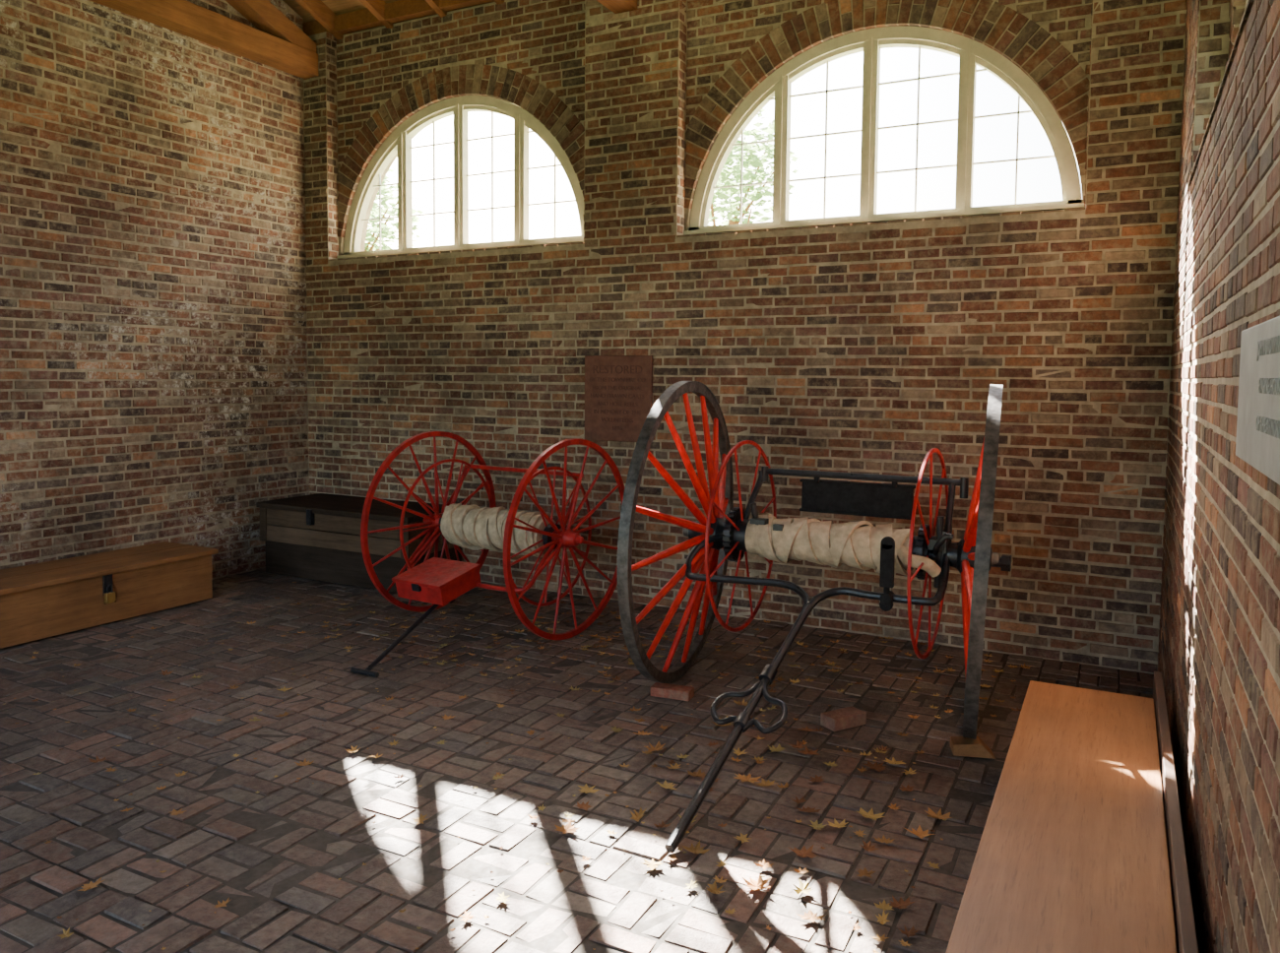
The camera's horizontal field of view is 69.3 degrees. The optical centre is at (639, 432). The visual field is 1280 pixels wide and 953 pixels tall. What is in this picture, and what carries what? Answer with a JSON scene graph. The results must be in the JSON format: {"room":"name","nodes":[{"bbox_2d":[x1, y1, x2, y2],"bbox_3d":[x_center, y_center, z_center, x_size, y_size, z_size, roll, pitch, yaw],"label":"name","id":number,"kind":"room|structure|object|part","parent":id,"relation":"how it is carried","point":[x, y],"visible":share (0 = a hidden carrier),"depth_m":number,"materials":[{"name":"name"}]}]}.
{"room":"emergency services station","nodes":[
{"label":"emergency services station","id":0,"kind":"room"},
{"bbox_2d":[0,0,309,579],"bbox_3d":[-4.961,-1.696,4.575,0.400,6.275,8.080,2,4,27],"label":"wall","id":1,"kind":"structure","parent":0,"point":[55,147],"depth_m":6.76,"materials":[{"name":"brick"}]},
{"bbox_2d":[0,0,309,577],"bbox_3d":[-4.780,-1.605,4.486,0.013,5.870,8.079,2,4,27],"label":"bricks","id":2,"kind":"object","parent":1,"relation":"attached to","point":[6,425],"visible":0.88,"depth_m":6.76},
{"bbox_2d":[282,0,504,39],"bbox_3d":[-1.839,-3.823,2.822,7.800,1.909,9.280,2,4,27],"label":"ceiling","id":3,"kind":"structure","parent":0,"point":[338,18],"depth_m":7.64,"materials":[{"name":"brown wood"}]},
{"bbox_2d":[0,567,1153,952],"bbox_3d":[-2.006,1.512,2.918,6.640,0.128,8.644,2,4,27],"label":"floor","id":4,"kind":"structure","parent":0,"point":[279,853],"depth_m":3.72,"materials":[{"name":"brick"}]},
{"bbox_2d":[0,541,218,648],"bbox_3d":[-4.486,1.140,4.585,0.598,0.358,5.090,2,4,27],"label":"wooden chest","id":5,"kind":"object","parent":4,"relation":"on","point":[48,599],"visible":1,"depth_m":6.00,"materials":[{"name":"brown wood"}]},
{"bbox_3d":[-4.486,0.979,4.576,0.595,0.035,5.090,2,4,27],"label":"lid","id":6,"kind":"part","parent":5,"relation":"part of","materials":[{"name":"brown wood"}]},
{"bbox_2d":[256,493,461,592],"bbox_3d":[-2.254,0.870,7.442,1.600,0.583,0.700,2,4,27],"label":"storage chest","id":7,"kind":"object","parent":4,"relation":"on","point":[313,537],"visible":0.7,"depth_m":7.22,"materials":[{"name":"black wood"}]},
{"bbox_3d":[-2.247,0.600,7.434,1.600,0.043,0.680,2,4,27],"label":"lid","id":8,"kind":"part","parent":7,"relation":"part of","materials":[{"name":"black wood"}]},
{"bbox_2d":[350,431,624,677],"bbox_3d":[-1.059,0.655,5.853,1.371,1.250,1.913,2,4,27],"label":"cart","id":9,"kind":"object","parent":4,"relation":"on","point":[438,582],"visible":0.98,"depth_m":5.91,"materials":[{"name":"red paint"}]},
{"bbox_3d":[-0.930,0.641,6.099,1.058,0.880,0.880,3,4,33],"label":"reel frame","id":10,"kind":"part","parent":9,"relation":"part of","materials":[{"name":"red paint"}]},
{"bbox_2d":[1,581,1031,952],"bbox_3d":[-1.120,1.346,4.507,5.390,0.023,4.917,2,4,27],"label":"fallen leaves","id":11,"kind":"object","parent":4,"relation":"on","point":[759,884],"visible":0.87,"depth_m":3.77,"materials":[{"name":"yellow plant"}]},
{"bbox_2d":[650,682,694,701],"bbox_3d":[0.165,1.333,4.758,0.210,0.050,0.090,2,4,22],"label":"brick","id":12,"kind":"object","parent":4,"relation":"on","point":[658,689],"visible":1,"depth_m":4.73,"materials":[{"name":"red brick"}]},
{"bbox_2d":[616,381,1012,853],"bbox_3d":[0.715,0.583,4.254,1.755,1.621,2.546,2,4,27],"label":"cart","id":13,"kind":"object","parent":4,"relation":"on","point":[726,533],"visible":1,"depth_m":4.51,"materials":[{"name":"red paint"}]},
{"bbox_2d":[820,705,866,731],"bbox_3d":[0.964,1.358,4.387,0.200,0.060,0.100,-2,4,-30],"label":"brick","id":14,"kind":"object","parent":4,"relation":"on","point":[849,717],"visible":1,"depth_m":4.35,"materials":[{"name":"red brick"}]},
{"bbox_2d":[950,736,995,759],"bbox_3d":[1.463,1.382,4.071,0.178,0.060,0.100,1,4,10],"label":"chock","id":15,"kind":"object","parent":4,"relation":"on","point":[959,745],"visible":0.99,"depth_m":4.03,"materials":[{"name":"brown wood"}]},
{"bbox_2d":[945,680,1177,952],"bbox_3d":[0.962,1.325,2.115,0.450,0.388,3.700,2,4,27],"label":"wooden bench","id":16,"kind":"object","parent":4,"relation":"on","point":[1072,856],"visible":1,"depth_m":2.50,"materials":[{"name":"brown wood"}]},
{"bbox_2d":[303,0,1186,674],"bbox_3d":[0.096,-0.973,6.763,6.600,4.650,0.400,2,4,27],"label":"wall","id":17,"kind":"structure","parent":0,"point":[595,20],"depth_m":6.10,"materials":[{"name":"brick"}]},
{"bbox_2d":[337,95,583,258],"bbox_3d":[-1.459,-2.065,7.481,2.548,1.256,0.138,2,4,27],"label":"window","id":18,"kind":"structure","parent":17,"relation":"in","point":[399,141],"depth_m":7.47,"materials":[{"name":"beige paint"}]},
{"bbox_2d":[584,355,652,442],"bbox_3d":[-0.159,-0.244,6.687,0.550,0.620,0.030,2,4,27],"label":"wall plaque","id":19,"kind":"object","parent":17,"relation":"attached to","point":[618,389],"visible":1,"depth_m":6.67,"materials":[{"name":"brown metal"}]},
{"bbox_2d":[303,0,1186,672],"bbox_3d":[0.036,-1.025,6.644,6.599,4.530,0.162,2,4,27],"label":"bricks","id":20,"kind":"object","parent":17,"relation":"attached to","point":[1030,29],"visible":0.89,"depth_m":6.15},
{"bbox_2d":[683,26,1085,234],"bbox_3d":[1.475,-1.946,5.955,2.548,1.256,0.138,2,4,27],"label":"window","id":21,"kind":"structure","parent":17,"relation":"in","point":[971,53],"depth_m":5.92,"materials":[{"name":"beige paint"}]},
{"bbox_2d":[1161,0,1279,952],"bbox_3d":[1.237,-0.631,1.396,0.400,4.650,8.080,2,4,27],"label":"wall","id":22,"kind":"structure","parent":0,"point":[1198,121],"depth_m":2.33,"materials":[{"name":"brick"}]},
{"bbox_2d":[1152,671,1198,952],"bbox_3d":[1.237,1.307,2.111,0.030,0.428,3.950,2,4,27],"label":"trim","id":23,"kind":"structure","parent":22,"relation":"attached to","point":[1185,932],"depth_m":2.49,"materials":[{"name":"brown wood"}]},
{"bbox_2d":[1157,0,1279,952],"bbox_3d":[1.122,-0.698,1.453,0.162,4.531,8.075,2,4,27],"label":"bricks","id":24,"kind":"object","parent":22,"relation":"attached to","point":[1209,921],"visible":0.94,"depth_m":2.27},
{"bbox_2d":[1235,316,1279,485],"bbox_3d":[0.947,-0.051,1.366,0.030,0.240,0.900,2,4,27],"label":"wall sign","id":25,"kind":"object","parent":22,"relation":"attached to","point":[1257,443],"visible":1,"depth_m":1.47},
{"bbox_3d":[-3.827,-0.544,-0.742,7.400,4.650,0.400,2,4,27],"label":"wall","id":26,"kind":"structure","parent":0,"visible":0},
{"bbox_2d":[89,0,319,78],"bbox_3d":[-4.679,-3.700,4.310,0.180,1.733,8.075,2,4,27],"label":"roof truss","id":27,"kind":"object","parent":26,"relation":"attached to","point":[279,43],"visible":1,"depth_m":7.26,"materials":[{"name":"brown wood"}]},
{"bbox_2d":[596,0,637,13],"bbox_3d":[-1.957,-3.619,2.892,0.180,1.733,8.075,2,4,27],"label":"roof truss","id":28,"kind":"object","parent":26,"relation":"attached to","point":[615,6],"visible":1,"depth_m":6.42,"materials":[{"name":"brown wood"}]},
{"label":"outside","id":29,"kind":"structure","parent":0,"visible":0},
{"label":"lawn","id":30,"kind":"structure","parent":29,"visible":0},
{"bbox_2d":[364,168,423,251],"bbox_3d":[-5.751,-2.437,18.671,2.676,6.040,2.673,2,4,27],"label":"tree","id":31,"kind":"object","parent":30,"relation":"on","point":[386,232],"visible":0.13,"depth_m":18.37,"materials":[{"name":"green plant"}]},
{"bbox_2d":[707,108,798,226],"bbox_3d":[1.471,-2.537,16.592,2.687,6.620,2.697,2,4,27],"label":"tree","id":32,"kind":"object","parent":30,"relation":"on","point":[750,160],"visible":0.32,"depth_m":16.19,"materials":[{"name":"green plant"}]}
]}

